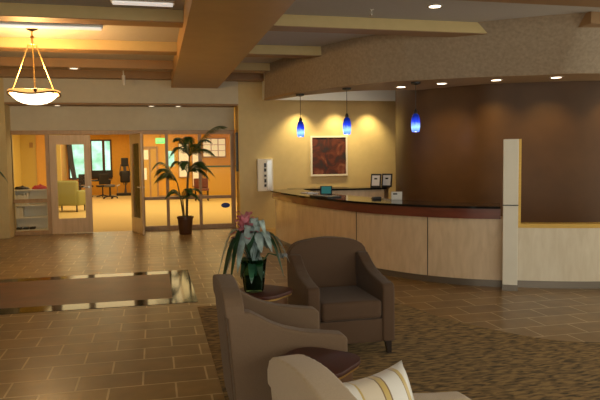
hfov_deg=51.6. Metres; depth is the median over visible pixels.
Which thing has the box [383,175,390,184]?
print
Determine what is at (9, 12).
ceiling beam
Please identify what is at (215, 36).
ceiling beam
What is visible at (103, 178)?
swivel chair
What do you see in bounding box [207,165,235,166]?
countertop
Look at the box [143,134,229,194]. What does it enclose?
wall
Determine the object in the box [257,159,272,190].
sign
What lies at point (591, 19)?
ceiling beam
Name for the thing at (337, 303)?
seat cushion
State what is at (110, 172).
computer monitor
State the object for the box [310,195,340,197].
pad
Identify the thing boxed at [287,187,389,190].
countertop
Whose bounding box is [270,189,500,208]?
countertop
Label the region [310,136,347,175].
wall picture
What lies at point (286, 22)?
ceiling beam
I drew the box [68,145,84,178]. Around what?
window
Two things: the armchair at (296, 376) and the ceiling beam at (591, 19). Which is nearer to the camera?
the armchair at (296, 376)
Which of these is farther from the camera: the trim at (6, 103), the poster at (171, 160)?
the poster at (171, 160)
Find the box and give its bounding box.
[235,132,238,170]
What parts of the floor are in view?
slate panel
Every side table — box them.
[239,284,292,303]
[281,347,359,382]
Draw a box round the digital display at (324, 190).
[320,186,331,194]
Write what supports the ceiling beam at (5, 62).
attached to the ceiling at (452, 10)
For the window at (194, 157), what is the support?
in the wall at (148, 139)
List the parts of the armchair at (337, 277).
arm, backrest, seat, arm, leg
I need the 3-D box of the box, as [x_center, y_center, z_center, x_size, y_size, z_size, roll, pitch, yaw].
[-1.453,-1.103,14.246,0.045,0.890,0.220,-2,4,-13]
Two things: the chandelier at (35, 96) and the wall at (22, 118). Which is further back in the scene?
the wall at (22, 118)
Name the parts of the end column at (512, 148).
gold edge trim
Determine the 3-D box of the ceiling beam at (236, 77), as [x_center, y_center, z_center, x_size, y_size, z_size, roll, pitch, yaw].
[-1.328,-2.750,13.898,1.020,0.159,0.250,-2,4,-13]
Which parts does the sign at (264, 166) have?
glazed door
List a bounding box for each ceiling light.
[0,21,102,30]
[110,0,174,6]
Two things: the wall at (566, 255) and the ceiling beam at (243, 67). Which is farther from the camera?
the ceiling beam at (243, 67)
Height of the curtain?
1.756 m
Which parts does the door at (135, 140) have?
pane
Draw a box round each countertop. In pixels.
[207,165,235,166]
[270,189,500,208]
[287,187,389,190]
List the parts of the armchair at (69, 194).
backrest, arm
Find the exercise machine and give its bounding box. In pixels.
[116,158,130,195]
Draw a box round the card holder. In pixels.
[391,192,401,199]
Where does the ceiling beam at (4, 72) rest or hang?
attached to the ceiling at (452, 10)
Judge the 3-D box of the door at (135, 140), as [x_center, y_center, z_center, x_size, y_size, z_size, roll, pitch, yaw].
[-3.596,-0.361,13.673,0.152,2.180,0.860,-3,4,-30]
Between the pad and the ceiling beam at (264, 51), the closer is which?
the pad
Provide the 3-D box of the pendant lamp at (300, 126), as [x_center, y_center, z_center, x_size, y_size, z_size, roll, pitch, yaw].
[0.009,-1.571,11.535,0.150,0.790,0.150,-2,4,-13]
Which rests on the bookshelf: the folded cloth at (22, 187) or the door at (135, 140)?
the folded cloth at (22, 187)
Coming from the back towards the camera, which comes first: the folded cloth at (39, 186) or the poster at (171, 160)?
the poster at (171, 160)
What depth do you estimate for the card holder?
8.81 m
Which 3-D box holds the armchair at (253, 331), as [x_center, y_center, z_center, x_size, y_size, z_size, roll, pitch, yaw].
[-0.151,0.900,3.882,0.723,0.881,0.740,-2,4,-13]
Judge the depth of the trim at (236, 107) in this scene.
14.25 m
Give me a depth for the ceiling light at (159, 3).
7.46 m
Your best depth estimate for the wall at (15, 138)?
20.73 m
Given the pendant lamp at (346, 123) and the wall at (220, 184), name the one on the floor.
the wall at (220, 184)
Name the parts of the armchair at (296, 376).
backrest, arm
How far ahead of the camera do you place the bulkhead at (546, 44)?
9.31 m
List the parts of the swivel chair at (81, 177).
backrest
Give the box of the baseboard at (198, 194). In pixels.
[159,194,206,196]
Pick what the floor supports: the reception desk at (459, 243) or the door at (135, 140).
the reception desk at (459, 243)
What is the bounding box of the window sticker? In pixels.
[221,203,229,207]
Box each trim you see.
[4,102,237,106]
[235,106,239,227]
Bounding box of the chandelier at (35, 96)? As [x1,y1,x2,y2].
[6,28,60,104]
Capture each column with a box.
[36,135,46,186]
[502,139,521,290]
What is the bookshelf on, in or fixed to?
on the floor
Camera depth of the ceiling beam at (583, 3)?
7.12 m
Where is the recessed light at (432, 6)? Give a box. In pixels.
[427,4,442,8]
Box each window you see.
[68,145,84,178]
[90,140,111,178]
[178,143,189,177]
[192,152,202,186]
[202,138,225,157]
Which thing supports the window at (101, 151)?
in the wall at (120, 145)
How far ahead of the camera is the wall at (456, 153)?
10.26 m
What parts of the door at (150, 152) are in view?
pane, pane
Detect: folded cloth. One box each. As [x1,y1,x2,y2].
[15,185,29,189]
[32,184,46,188]
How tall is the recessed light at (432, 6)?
0.008 m
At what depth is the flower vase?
4.73 m
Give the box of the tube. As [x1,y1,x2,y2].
[122,70,124,84]
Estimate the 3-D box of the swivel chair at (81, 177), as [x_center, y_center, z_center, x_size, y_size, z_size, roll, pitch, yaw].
[-9.502,-0.634,27.476,0.526,1.034,0.551,0,4,7]
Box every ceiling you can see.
[0,0,599,71]
[264,73,599,100]
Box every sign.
[155,138,164,143]
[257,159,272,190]
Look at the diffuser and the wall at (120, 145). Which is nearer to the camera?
the diffuser
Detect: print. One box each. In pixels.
[372,175,379,185]
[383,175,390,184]
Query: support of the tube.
hanging from the ceiling at (452, 10)
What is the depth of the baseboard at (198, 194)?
26.46 m
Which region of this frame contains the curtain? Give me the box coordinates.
[67,145,76,179]
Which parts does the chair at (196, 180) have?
backrest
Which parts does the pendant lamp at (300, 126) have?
lamp shade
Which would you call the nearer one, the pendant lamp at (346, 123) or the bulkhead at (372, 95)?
the pendant lamp at (346, 123)
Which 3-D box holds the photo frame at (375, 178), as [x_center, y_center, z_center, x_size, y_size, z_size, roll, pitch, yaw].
[1.550,-0.394,12.624,0.220,0.276,0.100,1,4,25]
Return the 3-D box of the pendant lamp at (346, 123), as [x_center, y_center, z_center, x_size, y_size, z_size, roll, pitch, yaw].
[0.804,-1.522,10.645,0.150,0.790,0.150,-2,4,-13]
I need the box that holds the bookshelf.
[15,189,47,230]
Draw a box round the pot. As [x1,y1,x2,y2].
[177,215,193,234]
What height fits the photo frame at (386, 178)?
0.276 m
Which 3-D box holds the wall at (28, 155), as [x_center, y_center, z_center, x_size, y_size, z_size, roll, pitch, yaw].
[-9.744,-1.146,21.382,2.840,2.900,0.150,-2,4,-13]
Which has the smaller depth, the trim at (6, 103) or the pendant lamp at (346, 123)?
the pendant lamp at (346, 123)
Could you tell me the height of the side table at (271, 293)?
0.575 m
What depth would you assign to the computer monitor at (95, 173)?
28.39 m
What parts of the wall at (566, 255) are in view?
sill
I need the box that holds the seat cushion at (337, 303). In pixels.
[319,285,380,321]
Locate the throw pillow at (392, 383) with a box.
[343,360,413,399]
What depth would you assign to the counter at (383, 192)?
12.45 m
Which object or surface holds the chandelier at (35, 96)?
hanging from the ceiling at (452, 10)
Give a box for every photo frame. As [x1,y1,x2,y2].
[370,174,381,186]
[381,174,392,186]
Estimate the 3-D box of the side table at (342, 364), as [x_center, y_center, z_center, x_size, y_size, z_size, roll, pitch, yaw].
[0.087,1.111,3.272,0.413,0.542,0.413,2,4,31]
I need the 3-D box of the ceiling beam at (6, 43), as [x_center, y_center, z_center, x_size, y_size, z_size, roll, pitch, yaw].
[-4.969,-2.416,9.566,6.020,0.159,0.320,-2,4,-13]
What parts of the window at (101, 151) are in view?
pane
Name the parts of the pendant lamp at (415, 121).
lamp shade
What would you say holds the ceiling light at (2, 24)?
attached to the ceiling beam at (9, 12)
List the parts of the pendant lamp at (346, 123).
lamp shade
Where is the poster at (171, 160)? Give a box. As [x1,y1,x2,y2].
[168,151,173,165]
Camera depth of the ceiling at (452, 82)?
10.03 m
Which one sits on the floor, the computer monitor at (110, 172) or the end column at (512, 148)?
the end column at (512, 148)
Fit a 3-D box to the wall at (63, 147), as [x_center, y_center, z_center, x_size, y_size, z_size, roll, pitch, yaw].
[-10.169,-1.406,25.383,0.150,2.900,7.850,-2,4,-13]
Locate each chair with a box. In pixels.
[78,174,92,196]
[96,174,108,196]
[194,178,208,200]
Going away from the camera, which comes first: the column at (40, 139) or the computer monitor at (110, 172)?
the column at (40, 139)
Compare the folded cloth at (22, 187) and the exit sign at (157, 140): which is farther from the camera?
the exit sign at (157, 140)
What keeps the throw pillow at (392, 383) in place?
on the armchair at (296, 376)
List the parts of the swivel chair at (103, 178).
backrest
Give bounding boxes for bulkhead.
[262,73,394,100]
[264,13,599,97]
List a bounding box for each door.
[49,135,92,233]
[129,133,144,234]
[143,146,158,196]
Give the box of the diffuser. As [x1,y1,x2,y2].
[0,24,101,30]
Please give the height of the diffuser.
0.008 m
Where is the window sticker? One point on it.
(224, 205)
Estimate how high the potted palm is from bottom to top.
2.343 m
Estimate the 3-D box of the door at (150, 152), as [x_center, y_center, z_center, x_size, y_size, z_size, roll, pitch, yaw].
[-6.449,-1.154,26.158,0.930,2.200,0.080,-2,4,-13]
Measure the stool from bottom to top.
0.615 m
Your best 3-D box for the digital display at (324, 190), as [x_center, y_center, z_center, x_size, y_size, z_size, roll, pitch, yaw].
[0.435,-0.162,10.351,0.200,0.144,0.056,0,4,9]
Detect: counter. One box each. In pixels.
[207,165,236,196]
[287,187,389,198]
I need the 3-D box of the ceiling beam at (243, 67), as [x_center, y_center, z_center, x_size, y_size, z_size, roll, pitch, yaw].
[-1.031,-2.659,12.466,0.940,0.159,0.320,-2,4,-13]
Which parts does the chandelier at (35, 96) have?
suspension rod, lamp shade, suspension rod, suspension rod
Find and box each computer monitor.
[92,170,103,179]
[104,170,112,179]
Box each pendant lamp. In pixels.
[296,94,304,136]
[342,88,350,134]
[411,81,419,131]
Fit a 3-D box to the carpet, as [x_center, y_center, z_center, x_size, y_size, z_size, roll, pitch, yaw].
[2.901,1.367,2.958,6.080,0.006,9.250,-2,4,-13]
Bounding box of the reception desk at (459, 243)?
[270,189,502,286]
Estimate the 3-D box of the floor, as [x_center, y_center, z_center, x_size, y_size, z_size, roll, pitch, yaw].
[-1.598,0.713,14.595,15.500,0.124,35.000,-2,4,-13]
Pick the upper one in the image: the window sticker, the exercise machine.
the exercise machine
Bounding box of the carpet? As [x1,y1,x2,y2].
[198,303,599,399]
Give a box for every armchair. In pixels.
[58,181,85,211]
[213,274,347,399]
[267,354,470,399]
[287,236,394,352]
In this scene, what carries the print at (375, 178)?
attached to the photo frame at (375, 178)
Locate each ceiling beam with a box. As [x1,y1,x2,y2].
[0,2,183,27]
[0,37,176,54]
[0,57,172,70]
[0,68,170,79]
[171,0,294,87]
[225,73,263,81]
[232,62,269,72]
[246,45,320,58]
[269,14,486,36]
[462,0,599,6]
[579,11,599,27]
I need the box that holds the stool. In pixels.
[103,184,117,198]
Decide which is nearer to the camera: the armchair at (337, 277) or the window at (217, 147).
the armchair at (337, 277)
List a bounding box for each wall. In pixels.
[0,78,395,238]
[10,106,235,235]
[12,135,21,186]
[20,135,61,207]
[61,145,66,180]
[66,134,130,194]
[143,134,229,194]
[395,81,599,221]
[517,222,599,288]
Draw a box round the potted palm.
[150,126,227,234]
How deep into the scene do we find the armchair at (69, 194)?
19.65 m
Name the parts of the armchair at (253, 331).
backrest, arm, arm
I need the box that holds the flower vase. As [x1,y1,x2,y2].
[218,210,288,292]
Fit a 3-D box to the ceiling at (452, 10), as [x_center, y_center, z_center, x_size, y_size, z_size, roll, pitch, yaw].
[0.532,-2.405,5.995,15.100,0.150,17.700,-2,4,-13]
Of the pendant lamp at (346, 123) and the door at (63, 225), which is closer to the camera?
the pendant lamp at (346, 123)
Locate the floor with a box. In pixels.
[0,195,599,399]
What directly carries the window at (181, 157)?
in the wall at (148, 139)
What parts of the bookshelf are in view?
shelf, shelf, shelf, shelf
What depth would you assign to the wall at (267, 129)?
14.26 m
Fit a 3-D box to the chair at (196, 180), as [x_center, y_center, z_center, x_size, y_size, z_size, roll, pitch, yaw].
[-3.873,-0.408,24.394,0.560,0.880,0.520,-2,4,-13]
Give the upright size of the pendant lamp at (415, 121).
0.790 m

